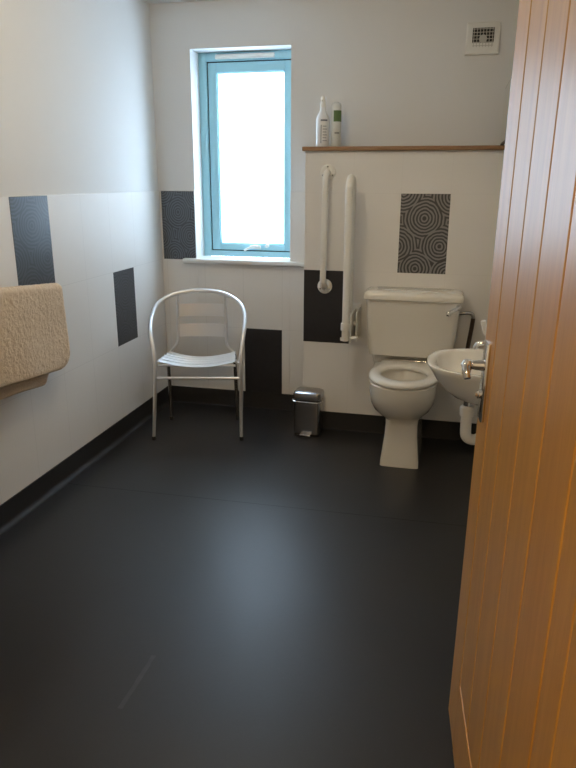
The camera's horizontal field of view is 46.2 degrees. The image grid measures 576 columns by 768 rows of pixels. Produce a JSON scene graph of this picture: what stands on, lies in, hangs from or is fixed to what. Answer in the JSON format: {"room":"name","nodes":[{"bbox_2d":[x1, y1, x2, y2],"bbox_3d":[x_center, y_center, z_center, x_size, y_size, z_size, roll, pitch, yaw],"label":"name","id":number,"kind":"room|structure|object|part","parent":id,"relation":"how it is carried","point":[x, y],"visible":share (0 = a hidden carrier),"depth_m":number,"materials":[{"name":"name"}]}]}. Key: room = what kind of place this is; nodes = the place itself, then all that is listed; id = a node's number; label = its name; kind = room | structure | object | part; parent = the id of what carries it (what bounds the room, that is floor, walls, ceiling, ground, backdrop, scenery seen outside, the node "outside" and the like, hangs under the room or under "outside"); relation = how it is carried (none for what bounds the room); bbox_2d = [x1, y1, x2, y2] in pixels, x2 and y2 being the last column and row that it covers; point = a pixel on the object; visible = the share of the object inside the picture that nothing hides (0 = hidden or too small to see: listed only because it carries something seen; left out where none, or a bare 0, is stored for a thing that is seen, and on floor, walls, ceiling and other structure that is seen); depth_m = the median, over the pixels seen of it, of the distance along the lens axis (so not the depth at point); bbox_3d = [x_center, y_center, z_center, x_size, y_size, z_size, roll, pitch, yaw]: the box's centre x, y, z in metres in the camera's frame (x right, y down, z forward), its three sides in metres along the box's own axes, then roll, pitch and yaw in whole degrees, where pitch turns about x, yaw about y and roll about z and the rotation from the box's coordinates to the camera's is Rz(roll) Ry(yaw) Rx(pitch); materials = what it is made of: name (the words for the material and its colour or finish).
{"room":"accessible bathroom","nodes":[
{"label":"accessible bathroom","id":0,"kind":"room"},
{"bbox_2d":[0,0,167,504],"bbox_3d":[-1.188,-0.551,2.593,0.121,2.294,3.659,4,17,13],"label":"wall","id":1,"kind":"structure","parent":0,"point":[80,202],"depth_m":3.19,"materials":[{"name":"paint"}]},
{"bbox_2d":[0,386,172,535],"bbox_3d":[-1.137,0.520,2.833,0.028,0.105,3.274,4,17,13],"label":"baseboard","id":2,"kind":"structure","parent":1,"relation":"attached to","point":[32,496],"depth_m":3.26,"materials":[{"name":"plastic"}]},
{"bbox_3d":[-1.142,-0.311,2.418,0.084,0.120,0.902,4,17,13],"label":"towel rail","id":3,"kind":"object","parent":1,"relation":"attached to","visible":0},
{"bbox_2d":[0,283,69,399],"bbox_3d":[-1.086,-0.153,2.541,0.079,0.498,0.865,4,17,13],"label":"bath mat","id":4,"kind":"object","parent":3,"relation":"hanging from","point":[34,338],"visible":1,"depth_m":2.69,"materials":[{"name":"fabric"}]},
{"bbox_2d":[142,0,213,3],"bbox_3d":[-0.129,-1.300,0.959,2.864,0.100,5.859,4,17,13],"label":"ceiling","id":5,"kind":"structure","parent":0,"point":[146,1],"depth_m":3.65,"materials":[{"name":"paint"}]},
{"bbox_2d":[0,401,474,767],"bbox_3d":[-0.137,0.990,1.657,2.864,0.100,5.859,4,17,13],"label":"floor","id":6,"kind":"structure","parent":0,"point":[198,595],"depth_m":2.28,"materials":[{"name":"plastic"}]},
{"bbox_2d":[148,289,246,440],"bbox_3d":[-0.492,-0.116,3.766,0.536,0.783,0.356,0,17,0],"label":"armchair","id":7,"kind":"object","parent":6,"relation":"on","point":[171,359],"visible":1,"depth_m":3.79,"materials":[{"name":"metal"}]},
{"bbox_3d":[-0.689,-0.296,3.720,0.070,0.356,0.336,4,17,14],"label":"seat rail","id":8,"kind":"part","parent":7,"relation":"part of","materials":[{"name":"metal"}]},
{"bbox_3d":[-0.690,0.013,3.928,0.022,0.419,0.098,-1,17,-5],"label":"leg","id":9,"kind":"part","parent":7,"relation":"part of","materials":[{"name":"metal"}]},
{"bbox_3d":[-0.293,-0.295,3.719,0.060,0.356,0.342,-5,18,-16],"label":"seat rail","id":10,"kind":"part","parent":7,"relation":"part of","materials":[{"name":"metal"}]},
{"bbox_3d":[-0.304,0.014,3.929,0.022,0.419,0.098,2,17,5],"label":"leg","id":11,"kind":"part","parent":7,"relation":"part of","materials":[{"name":"metal"}]},
{"bbox_2d":[292,387,323,437],"bbox_3d":[0.112,0.157,3.777,0.173,0.259,0.153,5,18,15],"label":"pedal bin","id":12,"kind":"object","parent":6,"relation":"on","point":[308,401],"visible":1,"depth_m":3.74,"materials":[{"name":"metal"}]},
{"bbox_3d":[0.107,0.095,3.736,0.173,0.016,0.071,5,18,15],"label":"carry handle","id":13,"kind":"part","parent":12,"relation":"part of","materials":[{"name":"silver metal"}]},
{"bbox_3d":[0.116,0.052,3.758,0.158,0.046,0.118,5,18,15],"label":"lid","id":14,"kind":"part","parent":12,"relation":"part of","materials":[{"name":"metal"}]},
{"bbox_2d":[364,286,474,468],"bbox_3d":[0.633,-0.027,3.402,0.566,0.834,0.562,4,17,13],"label":"toilet","id":15,"kind":"object","parent":6,"relation":"on","point":[405,325],"visible":0.81,"depth_m":3.40,"materials":[{"name":"ceramic"}]},
{"bbox_3d":[0.576,-0.048,3.356,0.344,0.026,0.460,4,17,13],"label":"seat","id":16,"kind":"part","parent":15,"relation":"part of","materials":[{"name":"plastic"}]},
{"bbox_3d":[0.646,-0.459,3.465,0.502,0.044,0.187,4,17,13],"label":"cistern lid","id":17,"kind":"part","parent":15,"relation":"part of","materials":[{"name":"ceramic"}]},
{"bbox_3d":[0.822,-0.360,3.332,0.097,0.051,0.037,-11,20,-32],"label":"flush lever","id":18,"kind":"part","parent":15,"relation":"part of","materials":[{"name":"silver metal"}]},
{"bbox_2d":[149,0,518,394],"bbox_3d":[0.272,-0.953,3.930,2.082,2.294,0.261,4,17,13],"label":"wall","id":19,"kind":"structure","parent":0,"point":[400,73],"depth_m":3.65,"materials":[{"name":"paint"}]},
{"bbox_2d":[172,385,293,410],"bbox_3d":[-0.313,0.092,4.250,0.936,0.105,0.010,4,17,13],"label":"baseboard","id":20,"kind":"structure","parent":19,"relation":"attached to","point":[274,401],"depth_m":4.26,"materials":[{"name":"plastic"}]},
{"bbox_2d":[183,50,303,266],"bbox_3d":[-0.221,-1.291,3.900,0.788,1.168,0.239,4,17,13],"label":"window","id":21,"kind":"structure","parent":19,"relation":"in","point":[217,251],"depth_m":3.96,"materials":[{"name":"teal paint"}]},
{"bbox_3d":[-0.231,-0.735,4.035,0.788,0.026,0.172,4,17,13],"label":"sill","id":22,"kind":"part","parent":21,"relation":"part of","materials":[{"name":"paint"}]},
{"bbox_2d":[215,52,274,59],"bbox_3d":[-0.244,-1.840,3.784,0.347,0.025,0.022,4,17,13],"label":"vent","id":23,"kind":"object","parent":21,"relation":"attached to","point":[218,55],"depth_m":3.78,"materials":[{"name":"white plastic"}]},
{"bbox_3d":[-0.210,-1.322,3.978,0.507,1.049,0.050,4,17,13],"label":"sash","id":24,"kind":"part","parent":21,"relation":"part of","materials":[{"name":"teal paint"}]},
{"bbox_3d":[-0.191,-0.823,4.075,0.149,0.045,0.047,4,17,13],"label":"handle","id":25,"kind":"part","parent":21,"relation":"part of","materials":[{"name":"white plastic"}]},
{"bbox_2d":[465,21,500,55],"bbox_3d":[0.973,-1.728,3.373,0.164,0.150,0.025,4,17,13],"label":"fan","id":26,"kind":"object","parent":19,"relation":"attached to","point":[482,38],"visible":1,"depth_m":3.37,"materials":[{"name":"white plastic"}]},
{"bbox_2d":[472,27,493,46],"bbox_3d":[0.973,-1.722,3.368,0.100,0.100,0.012,4,17,13],"label":"grille","id":27,"kind":"object","parent":26,"relation":"attached to","point":[481,36],"depth_m":3.37,"materials":[{"name":"white plastic"}]},
{"bbox_2d":[303,150,503,423],"bbox_3d":[0.611,-0.479,3.715,1.018,1.515,0.266,4,17,13],"label":"wall","id":28,"kind":"structure","parent":0,"point":[424,218],"depth_m":3.50,"materials":[{"name":"paint"}]},
{"bbox_2d":[318,164,335,293],"bbox_3d":[0.194,-0.801,3.536,0.085,0.668,0.080,4,17,13],"label":"grab rail","id":29,"kind":"object","parent":28,"relation":"attached to","point":[327,172],"visible":1,"depth_m":3.50,"materials":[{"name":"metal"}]},
{"bbox_2d":[340,174,361,342],"bbox_3d":[0.335,-0.630,3.470,0.088,0.856,0.234,4,17,13],"label":"support rail","id":30,"kind":"object","parent":28,"relation":"attached to","point":[351,312],"visible":1,"depth_m":3.42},
{"bbox_3d":[0.360,-0.344,3.672,0.076,0.190,0.007,4,17,13],"label":"wall plate","id":31,"kind":"part","parent":30,"relation":"part of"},
{"bbox_2d":[323,411,475,440],"bbox_3d":[0.575,0.234,3.793,1.022,0.105,0.010,4,17,13],"label":"baseboard","id":32,"kind":"structure","parent":28,"relation":"attached to","point":[435,429],"depth_m":3.81,"materials":[{"name":"plastic"}]},
{"bbox_2d":[302,145,504,150],"bbox_3d":[0.605,-1.210,3.479,1.030,0.021,0.280,4,17,13],"label":"trim","id":33,"kind":"structure","parent":28,"relation":"on","point":[466,147],"depth_m":3.36,"materials":[{"name":"brown wood"}]},
{"bbox_2d":[316,96,328,146],"bbox_3d":[0.181,-1.365,3.517,0.067,0.250,0.068,4,17,13],"label":"spray bottle","id":34,"kind":"object","parent":33,"relation":"on","point":[322,121],"visible":0.93,"depth_m":3.50,"materials":[{"name":"white plastic"}]},
{"bbox_2d":[331,102,341,145],"bbox_3d":[0.250,-1.346,3.506,0.054,0.222,0.053,4,17,13],"label":"aerosol can","id":35,"kind":"object","parent":33,"relation":"on","point":[336,111],"visible":0.83,"depth_m":3.48,"materials":[{"name":"white metal"}]},
{"bbox_3d":[0.798,-0.367,2.013,0.120,2.294,3.407,4,17,13],"label":"wall","id":36,"kind":"structure","parent":0,"visible":0},
{"bbox_2d":[427,320,486,444],"bbox_3d":[0.698,-0.010,2.649,0.308,0.506,0.446,4,17,13],"label":"basin","id":37,"kind":"object","parent":36,"relation":"attached to","point":[445,365],"visible":0.45,"depth_m":2.63,"materials":[{"name":"ceramic"}]},
{"bbox_3d":[0.697,-0.016,2.647,0.307,0.157,0.446,4,17,13],"label":"bowl","id":38,"kind":"part","parent":37,"relation":"part of","materials":[{"name":"ceramic"}]},
{"bbox_2d":[473,320,486,349],"bbox_3d":[0.763,-0.163,2.577,0.108,0.171,0.065,4,17,13],"label":"tap","id":39,"kind":"object","parent":37,"relation":"on","point":[479,343],"depth_m":2.58,"materials":[{"name":"silver metal"}]},
{"bbox_2d":[500,77,511,144],"bbox_3d":[1.030,-1.249,3.113,0.054,0.262,0.420,4,17,13],"label":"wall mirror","id":40,"kind":"object","parent":36,"relation":"attached to","point":[507,89],"visible":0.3,"depth_m":3.10,"materials":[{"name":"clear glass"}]},
{"bbox_3d":[-0.332,0.042,0.658,2.734,2.294,0.125,4,17,13],"label":"wall","id":41,"kind":"structure","parent":0,"visible":0},
{"bbox_2d":[448,0,575,767],"bbox_3d":[0.372,0.049,1.069,0.107,2.035,0.977,3,17,8],"label":"door","id":42,"kind":"structure","parent":41,"relation":"in","point":[512,700],"depth_m":1.06,"materials":[{"name":"brown wood"}]},
{"bbox_3d":[0.384,0.928,1.331,0.043,0.200,0.705,3,17,8],"label":"rail","id":43,"kind":"part","parent":42,"relation":"part of","materials":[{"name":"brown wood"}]},
{"bbox_3d":[0.403,-0.032,1.469,0.052,0.042,0.047,2,17,7],"label":"lever","id":44,"kind":"part","parent":42,"relation":"part of","materials":[{"name":"silver metal"}]},
{"bbox_3d":[0.431,-0.006,1.484,0.011,0.177,0.048,3,17,8],"label":"handle plate","id":45,"kind":"part","parent":42,"relation":"part of","materials":[{"name":"silver metal"}]}
]}

